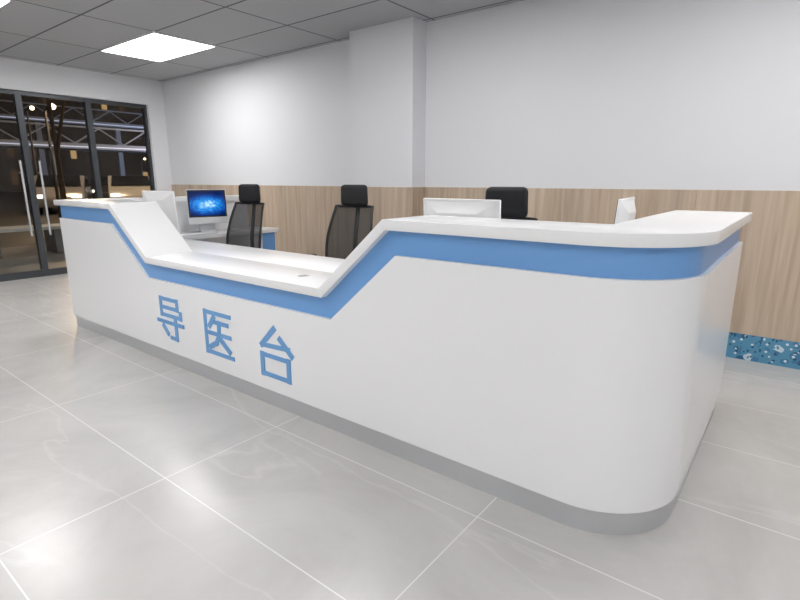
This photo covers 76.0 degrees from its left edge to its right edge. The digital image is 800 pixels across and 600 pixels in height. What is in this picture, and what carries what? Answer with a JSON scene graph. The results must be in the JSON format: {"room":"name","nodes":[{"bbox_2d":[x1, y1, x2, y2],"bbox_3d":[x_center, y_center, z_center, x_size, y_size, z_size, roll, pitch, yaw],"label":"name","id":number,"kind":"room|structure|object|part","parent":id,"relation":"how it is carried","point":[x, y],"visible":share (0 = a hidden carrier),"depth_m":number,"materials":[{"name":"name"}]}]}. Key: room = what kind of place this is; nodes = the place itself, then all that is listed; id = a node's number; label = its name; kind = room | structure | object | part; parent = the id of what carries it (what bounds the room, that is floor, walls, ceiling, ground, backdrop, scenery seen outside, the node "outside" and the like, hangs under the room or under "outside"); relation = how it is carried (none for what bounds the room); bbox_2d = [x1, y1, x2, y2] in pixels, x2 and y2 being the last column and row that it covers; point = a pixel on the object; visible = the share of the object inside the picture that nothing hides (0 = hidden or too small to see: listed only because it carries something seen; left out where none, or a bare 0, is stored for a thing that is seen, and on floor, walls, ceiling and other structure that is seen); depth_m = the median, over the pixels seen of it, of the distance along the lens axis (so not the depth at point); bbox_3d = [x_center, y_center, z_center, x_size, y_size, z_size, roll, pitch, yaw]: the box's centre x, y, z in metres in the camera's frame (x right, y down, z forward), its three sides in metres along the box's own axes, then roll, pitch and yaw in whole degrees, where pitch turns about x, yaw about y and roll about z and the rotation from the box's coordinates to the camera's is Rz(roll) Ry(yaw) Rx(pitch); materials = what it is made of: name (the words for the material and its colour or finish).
{"room":"hospital interior","nodes":[
{"label":"hospital interior","id":0,"kind":"room"},
{"bbox_2d":[0,57,171,190],"bbox_3d":[-6.255,-1.209,4.777,0.200,2.693,8.490,10,17,37],"label":"wall","id":1,"kind":"structure","parent":0,"point":[20,75],"depth_m":7.07,"materials":[{"name":"white paint"}]},
{"bbox_2d":[0,88,46,281],"bbox_3d":[-5.033,-1.398,6.345,0.080,2.344,0.794,10,17,37],"label":"frame","id":2,"kind":"object","parent":1,"relation":"attached to","point":[41,272],"visible":1,"depth_m":6.61,"materials":[{"name":"grey metal"}]},
{"bbox_3d":[-5.033,-1.417,6.341,0.012,2.204,0.724,10,17,37],"label":"glass","id":3,"kind":"object","parent":2,"relation":"in","visible":0},
{"bbox_2d":[18,160,32,235],"bbox_3d":[-4.813,-1.300,6.572,0.104,0.950,0.028,10,17,37],"label":"door handle","id":4,"kind":"object","parent":3,"relation":"attached to","point":[20,162],"depth_m":6.54,"materials":[{"name":"silver metal"}]},
{"bbox_2d":[17,90,99,275],"bbox_3d":[-4.542,-1.542,6.960,0.080,2.344,0.806,10,17,37],"label":"frame","id":5,"kind":"object","parent":1,"relation":"attached to","point":[57,270],"visible":0.71,"depth_m":6.84,"materials":[{"name":"grey metal"}]},
{"bbox_3d":[-4.542,-1.561,6.955,0.012,2.204,0.736,10,17,37],"label":"glass","id":6,"kind":"object","parent":5,"relation":"in","visible":0},
{"bbox_2d":[38,161,51,234],"bbox_3d":[-4.684,-1.338,6.733,0.104,0.950,0.028,10,17,37],"label":"door handle","id":7,"kind":"object","parent":6,"relation":"attached to","point":[39,162],"depth_m":6.70,"materials":[{"name":"silver metal"}]},
{"bbox_2d":[87,98,154,198],"bbox_3d":[-4.046,-1.687,7.580,0.080,2.344,0.806,10,17,37],"label":"frame","id":8,"kind":"object","parent":1,"relation":"attached to","point":[94,101],"visible":0.54,"depth_m":7.45,"materials":[{"name":"grey metal"}]},
{"bbox_2d":[0,0,522,81],"bbox_3d":[-1.654,-1.760,0.968,11.862,0.120,8.890,10,17,37],"label":"ceiling","id":9,"kind":"structure","parent":0,"point":[64,33],"depth_m":4.85,"materials":[{"name":"tile"}]},
{"bbox_2d":[100,31,215,61],"bbox_3d":[-2.701,-2.800,5.695,1.200,0.015,0.700,10,17,37],"label":"frame","id":10,"kind":"object","parent":9,"relation":"attached to","point":[152,32],"visible":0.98,"depth_m":5.44,"materials":[{"name":"white metal"}]},
{"bbox_2d":[103,33,212,60],"bbox_3d":[-2.701,-2.799,5.695,1.180,0.008,0.680,10,17,37],"label":"diffuser","id":11,"kind":"object","parent":10,"relation":"attached to","point":[156,47],"visible":1,"depth_m":5.64,"materials":[{"name":"white plastic"}]},
{"bbox_3d":[-3.819,-2.472,4.297,1.200,0.015,0.600,10,17,37],"label":"frame","id":12,"kind":"object","parent":9,"relation":"attached to","visible":0},
{"bbox_2d":[0,0,8,6],"bbox_3d":[-3.819,-2.471,4.297,1.180,0.008,0.580,10,17,37],"label":"diffuser","id":13,"kind":"object","parent":12,"relation":"attached to","point":[2,2],"visible":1,"depth_m":4.21,"materials":[{"name":"white"}]},
{"bbox_2d":[349,17,426,186],"bbox_3d":[-0.127,-1.317,5.239,0.789,2.693,0.213,10,17,37],"label":"column","id":14,"kind":"structure","parent":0,"point":[388,60],"depth_m":4.97,"materials":[{"name":"white paint"}]},
{"bbox_2d":[0,273,799,599],"bbox_3d":[-1.654,0.968,1.608,11.862,0.100,8.890,10,17,37],"label":"floor","id":15,"kind":"structure","parent":0,"point":[127,472],"depth_m":2.02,"materials":[{"name":"tile"}]},
{"bbox_2d":[226,184,263,247],"bbox_3d":[-1.570,-0.435,4.694,0.619,1.221,0.734,8,15,31],"label":"office chair","id":16,"kind":"object","parent":15,"relation":"on","point":[244,228],"visible":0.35,"depth_m":4.85,"materials":[{"name":"black fabric"}]},
{"bbox_2d":[308,185,373,258],"bbox_3d":[-0.525,-0.304,4.137,0.619,1.221,0.734,7,15,29],"label":"office chair","id":17,"kind":"object","parent":15,"relation":"on","point":[351,221],"visible":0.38,"depth_m":4.31,"materials":[{"name":"black fabric"}]},
{"bbox_3d":[-0.404,-0.509,4.305,0.464,0.568,0.188,7,15,29],"label":"frame","id":18,"kind":"part","parent":17,"relation":"part of","materials":[{"name":"black plastic"}]},
{"bbox_2d":[53,195,751,534],"bbox_3d":[-0.432,-0.149,3.751,4.794,1.098,1.947,10,17,37],"label":"reception desk","id":19,"kind":"object","parent":15,"relation":"on","point":[570,374],"visible":0.94,"depth_m":2.07,"materials":[{"name":"white paint"}]},
{"bbox_2d":[142,191,179,231],"bbox_3d":[-2.076,-0.719,4.381,0.460,0.420,0.160,9,16,33],"label":"computer monitor","id":20,"kind":"object","parent":19,"relation":"on","point":[166,200],"visible":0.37,"depth_m":4.30,"materials":[{"name":"white plastic"}]},
{"bbox_2d":[180,232,216,236],"bbox_3d":[-1.953,-0.629,4.891,0.120,0.012,0.400,10,17,37],"label":"keyboard","id":21,"kind":"object","parent":19,"relation":"on","point":[200,233],"visible":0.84,"depth_m":4.89,"materials":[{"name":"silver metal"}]},
{"bbox_2d":[186,189,227,231],"bbox_3d":[-1.936,-0.895,5.131,0.380,0.420,0.160,-9,16,-35],"label":"computer monitor","id":22,"kind":"object","parent":19,"relation":"on","point":[206,207],"visible":0.94,"depth_m":5.09,"materials":[{"name":"white plastic"}]},
{"bbox_2d":[184,239,344,272],"bbox_3d":[-0.794,-0.269,3.471,4.347,0.038,0.408,10,17,37],"label":"countertop","id":23,"kind":"structure","parent":19,"relation":"on","point":[320,263],"depth_m":3.56,"materials":[{"name":"white paint"}]},
{"bbox_2d":[53,199,751,297],"bbox_3d":[-0.552,-0.457,3.520,4.794,0.393,1.556,10,17,37],"label":"countertop","id":24,"kind":"structure","parent":19,"relation":"on","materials":[{"name":"white paint"}]},
{"bbox_2d":[423,198,500,218],"bbox_3d":[0.282,-0.289,2.548,0.440,0.420,0.160,10,17,37],"label":"computer monitor","id":25,"kind":"object","parent":19,"relation":"on","point":[478,208],"visible":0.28,"depth_m":2.49,"materials":[{"name":"white plastic"}]},
{"bbox_2d":[614,197,635,223],"bbox_3d":[1.199,-0.322,2.690,0.160,0.420,0.440,8,15,31],"label":"computer monitor","id":26,"kind":"object","parent":19,"relation":"on","point":[625,210],"visible":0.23,"depth_m":2.54,"materials":[{"name":"white plastic"}]},
{"bbox_2d":[485,187,537,220],"bbox_3d":[0.434,0.009,2.801,0.619,1.221,0.734,9,16,35],"label":"office chair","id":27,"kind":"object","parent":15,"relation":"on","point":[514,200],"visible":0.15,"depth_m":2.87,"materials":[{"name":"black plastic"}]},
{"bbox_3d":[0.576,-0.193,2.955,0.464,0.568,0.188,9,16,35],"label":"frame","id":28,"kind":"part","parent":27,"relation":"part of","materials":[{"name":"black plastic"}]},
{"bbox_2d":[162,0,799,205],"bbox_3d":[1.015,-1.174,4.628,11.862,2.693,0.200,10,17,37],"label":"wall","id":29,"kind":"structure","parent":0,"point":[697,95],"depth_m":4.17,"materials":[{"name":"white paint"}]},
{"bbox_2d":[171,184,340,256],"bbox_3d":[-1.975,-1.035,6.911,4.046,1.003,0.015,10,17,37],"label":"wall paneling","id":30,"kind":"structure","parent":29,"relation":"attached to","point":[302,215],"depth_m":6.36,"materials":[{"name":"brown wood"}]},
{"bbox_2d":[367,187,424,229],"bbox_3d":[-0.137,-0.675,5.377,0.819,1.003,0.213,10,17,37],"label":"trim","id":31,"kind":"structure","parent":29,"relation":"attached to","point":[388,202],"depth_m":5.10,"materials":[{"name":"brown wood"}]},
{"bbox_2d":[425,187,799,341],"bbox_3d":[2.858,-0.176,3.248,6.621,1.003,0.015,10,17,37],"label":"wall paneling","id":32,"kind":"structure","parent":29,"relation":"attached to","point":[767,293],"depth_m":3.57,"materials":[{"name":"brown wood"}]},
{"bbox_2d":[725,332,799,369],"bbox_3d":[0.882,0.084,4.747,11.462,0.188,0.233,10,17,37],"label":"baseboard","id":33,"kind":"structure","parent":29,"relation":"attached to","point":[783,353],"depth_m":3.60,"materials":[{"name":"blue stone"}]},
{"label":"outside","id":34,"kind":"structure","parent":0,"visible":0},
{"bbox_2d":[0,191,59,247],"bbox_3d":[-23.333,-10.078,48.835,81.938,0.120,110.000,10,17,37],"label":"ground","id":35,"kind":"structure","parent":34,"point":[13,211],"depth_m":17.91,"materials":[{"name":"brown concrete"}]},
{"bbox_2d":[26,105,37,174],"bbox_3d":[-16.672,-6.527,23.516,0.850,4.529,0.180,10,17,37],"label":"street lamp","id":36,"kind":"object","parent":35,"relation":"on","point":[31,107],"visible":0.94,"depth_m":23.53,"materials":[{"name":"grey metal"}]},
{"bbox_2d":[0,244,66,273],"bbox_3d":[-4.844,-1.069,10.131,3.938,0.015,70.000,10,17,37],"label":"sidewalk","id":37,"kind":"structure","parent":35,"relation":"on","point":[20,258],"depth_m":8.36,"materials":[{"name":"grey"}]},
{"bbox_2d":[0,223,63,258],"bbox_3d":[-6.521,-1.030,8.878,0.600,0.480,1.400,10,17,37],"label":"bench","id":38,"kind":"object","parent":37,"relation":"on","point":[54,242],"visible":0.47,"depth_m":9.05,"materials":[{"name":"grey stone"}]},
{"bbox_3d":[-6.521,-1.234,8.830,0.600,0.060,1.400,10,17,37],"label":"seat","id":39,"kind":"part","parent":38,"relation":"part of","materials":[{"name":"grey stone"}]},
{"bbox_2d":[43,103,61,217],"bbox_3d":[-11.588,-4.655,17.286,0.850,3.729,0.180,10,17,37],"label":"street lamp","id":40,"kind":"object","parent":35,"relation":"on","point":[53,105],"visible":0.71,"depth_m":17.47,"materials":[{"name":"grey metal"}]},
{"bbox_2d":[46,99,66,199],"bbox_3d":[-8.894,-4.865,13.315,3.060,5.952,3.461,-2,13,-8],"label":"bare tree","id":41,"kind":"object","parent":35,"relation":"on","point":[56,139],"visible":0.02,"depth_m":13.57,"materials":[{"name":"brown plant"}]},
{"bbox_2d":[34,175,92,213],"bbox_3d":[-13.835,-4.381,21.092,1.760,1.458,4.513,-7,15,-26],"label":"car","id":42,"kind":"object","parent":35,"relation":"on","point":[76,186],"visible":0.48,"depth_m":19.73,"materials":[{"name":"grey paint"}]},
{"bbox_3d":[-13.818,-4.827,20.953,1.730,0.410,2.400,-7,15,-26],"label":"glass","id":43,"kind":"part","parent":42,"relation":"part of","materials":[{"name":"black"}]},
{"bbox_2d":[0,100,143,175],"bbox_3d":[-22.588,-15.053,53.581,2.440,7.400,60.054,10,17,37],"label":"footbridge","id":44,"kind":"object","parent":35,"relation":"on","point":[9,117],"visible":0.23,"depth_m":44.25,"materials":[{"name":"blue paint"}]},
{"bbox_2d":[0,120,145,174],"bbox_3d":[-13.998,-11.005,42.455,2.440,4.600,60.054,10,17,37],"label":"footbridge","id":45,"kind":"object","parent":35,"relation":"on","point":[4,143],"visible":0.15,"depth_m":32.35,"materials":[{"name":"blue paint"}]},
{"bbox_2d":[0,94,148,191],"bbox_3d":[-43.956,-19.220,61.230,8.000,12.020,37.000,10,17,37],"label":"office building","id":46,"kind":"structure","parent":35,"relation":"on","point":[73,162],"depth_m":61.21,"materials":[{"name":"grey glass"}]},
{"bbox_2d":[91,177,108,198],"bbox_3d":[-17.199,-6.571,30.427,1.760,1.458,4.513,-6,15,-25],"label":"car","id":47,"kind":"object","parent":35,"relation":"on","point":[104,180],"visible":0.12,"depth_m":28.55,"materials":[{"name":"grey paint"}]},
{"bbox_2d":[107,176,149,197],"bbox_3d":[-12.114,-4.857,23.119,1.760,1.458,4.513,-7,15,-27],"label":"car","id":48,"kind":"object","parent":35,"relation":"on","point":[118,186],"visible":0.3,"depth_m":21.68,"materials":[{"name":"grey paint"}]}
]}

